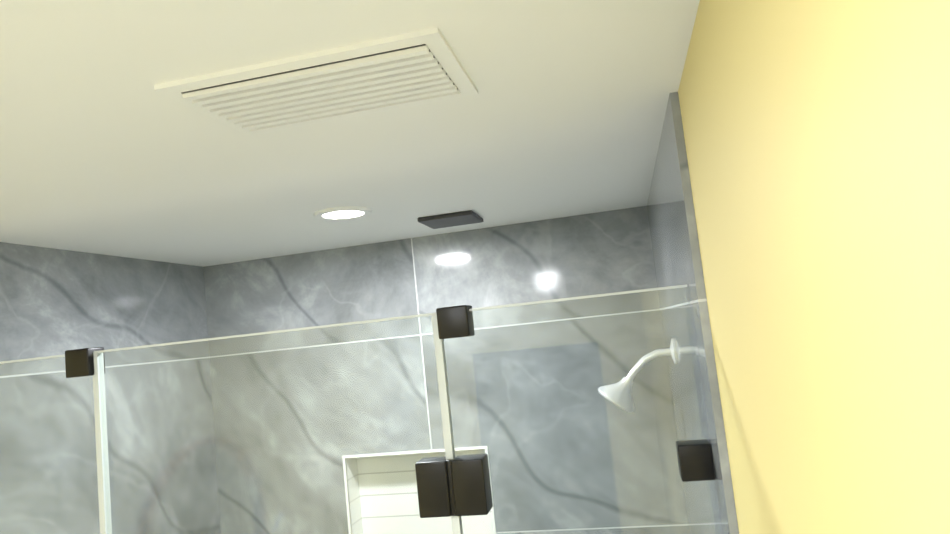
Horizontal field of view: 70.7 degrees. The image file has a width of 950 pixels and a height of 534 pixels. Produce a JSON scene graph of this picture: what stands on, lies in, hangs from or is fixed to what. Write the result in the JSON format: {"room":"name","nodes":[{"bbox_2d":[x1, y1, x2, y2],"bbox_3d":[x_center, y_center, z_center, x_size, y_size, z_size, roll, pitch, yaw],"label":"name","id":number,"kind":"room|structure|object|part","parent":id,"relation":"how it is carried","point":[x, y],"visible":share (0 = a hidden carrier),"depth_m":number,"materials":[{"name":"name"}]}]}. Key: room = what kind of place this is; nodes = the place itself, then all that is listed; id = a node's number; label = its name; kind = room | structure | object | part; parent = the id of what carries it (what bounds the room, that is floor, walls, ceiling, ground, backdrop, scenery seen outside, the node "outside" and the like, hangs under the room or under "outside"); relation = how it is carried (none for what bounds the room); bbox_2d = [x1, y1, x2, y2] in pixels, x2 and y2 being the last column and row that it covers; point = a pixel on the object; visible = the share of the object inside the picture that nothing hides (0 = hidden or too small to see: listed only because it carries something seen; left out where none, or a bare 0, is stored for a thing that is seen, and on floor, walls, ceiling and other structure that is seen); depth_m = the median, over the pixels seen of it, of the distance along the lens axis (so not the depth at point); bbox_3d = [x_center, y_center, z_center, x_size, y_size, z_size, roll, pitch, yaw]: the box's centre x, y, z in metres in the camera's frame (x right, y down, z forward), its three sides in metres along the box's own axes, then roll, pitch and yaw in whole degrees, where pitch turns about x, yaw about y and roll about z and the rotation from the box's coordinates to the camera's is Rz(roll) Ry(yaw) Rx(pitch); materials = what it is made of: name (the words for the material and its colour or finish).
{"room":"bathroom","nodes":[
{"label":"bathroom","id":0,"kind":"room"},
{"bbox_2d":[0,0,699,266],"bbox_3d":[-0.665,-0.276,0.097,1.700,0.060,4.590,-7,-6,12],"label":"ceiling","id":1,"kind":"structure","parent":0,"point":[106,148],"depth_m":1.00,"materials":[{"name":"white paint"}]},
{"bbox_2d":[154,27,477,135],"bbox_3d":[-0.182,-0.217,0.832,0.340,0.012,0.200,-7,-6,12],"label":"ceiling vent","id":2,"kind":"object","parent":1,"relation":"in","point":[417,68],"visible":1,"depth_m":0.79,"materials":[{"name":"white plastic"}]},
{"bbox_2d":[314,206,371,220],"bbox_3d":[-0.318,-0.128,1.616,0.140,0.006,0.140,-7,-6,12],"label":"recessed light","id":3,"kind":"object","parent":1,"relation":"in","point":[344,213],"visible":1,"depth_m":1.60,"materials":[{"name":"white plastic"}]},
{"bbox_2d":[418,210,482,228],"bbox_3d":[-0.065,-0.129,1.842,0.150,0.012,0.150,-7,-6,12],"label":"ceiling vent","id":4,"kind":"object","parent":1,"relation":"in","point":[453,219],"visible":1,"depth_m":1.80,"materials":[{"name":"grey metal"}]},
{"bbox_2d":[678,0,949,533],"bbox_3d":[0.245,0.899,-0.194,0.100,2.510,4.590,-7,-6,12],"label":"wall","id":5,"kind":"structure","parent":0,"point":[817,137],"depth_m":0.39,"materials":[{"name":"yellow paint"}]},
{"bbox_2d":[647,92,738,533],"bbox_3d":[0.544,1.026,1.409,0.012,2.510,1.120,-7,-6,12],"label":"wall tile","id":6,"kind":"structure","parent":5,"relation":"attached to","point":[674,234],"depth_m":1.12,"materials":[{"name":"tile"}]},
{"bbox_2d":[598,338,676,412],"bbox_3d":[0.378,0.257,1.566,0.186,0.162,0.096,-7,-6,12],"label":"shower head","id":7,"kind":"object","parent":6,"relation":"attached to","point":[630,377],"depth_m":1.55},
{"bbox_3d":[-1.308,1.094,0.136,0.100,2.510,4.590,-7,-6,12],"label":"wall","id":8,"kind":"structure","parent":0,"visible":0},
{"bbox_2d":[0,242,220,533],"bbox_3d":[-0.895,1.210,1.740,0.012,2.510,1.070,-7,-6,12],"label":"wall tile","id":9,"kind":"structure","parent":8,"relation":"attached to","point":[54,302],"depth_m":1.80,"materials":[{"name":"tile"}]},
{"bbox_3d":[-0.151,2.277,1.006,1.476,0.100,0.120,-7,-6,12],"label":"sill","id":10,"kind":"structure","parent":0,"visible":0},
{"bbox_2d":[0,284,720,533],"bbox_3d":[-0.267,1.169,1.116,1.476,2.138,0.122,-7,-6,12],"label":"glass","id":11,"kind":"object","parent":10,"relation":"on","point":[456,489],"visible":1,"depth_m":1.13,"materials":[{"name":"clear glass"}]},
{"bbox_3d":[-0.288,1.174,1.120,0.670,2.126,0.010,-7,-6,12],"label":"door","id":12,"kind":"part","parent":11,"relation":"part of","materials":[{"name":"clear glass"}]},
{"bbox_3d":[-0.047,1.162,2.156,1.500,2.510,0.100,-7,-6,12],"label":"wall","id":13,"kind":"structure","parent":0,"visible":0},
{"bbox_2d":[342,446,495,533],"bbox_3d":[-0.165,0.821,2.055,0.471,0.506,0.007,-7,-6,12],"label":"trim","id":14,"kind":"structure","parent":13,"relation":"attached to","point":[404,452],"depth_m":2.09,"materials":[{"name":"white plastic"}]},
{"bbox_2d":[204,206,689,533],"bbox_3d":[-0.069,1.154,2.054,1.476,2.510,0.090,-7,-6,12],"label":"wall tile","id":15,"kind":"structure","parent":13,"relation":"attached to","point":[604,252],"depth_m":2.09,"materials":[{"name":"tile"}]}
]}

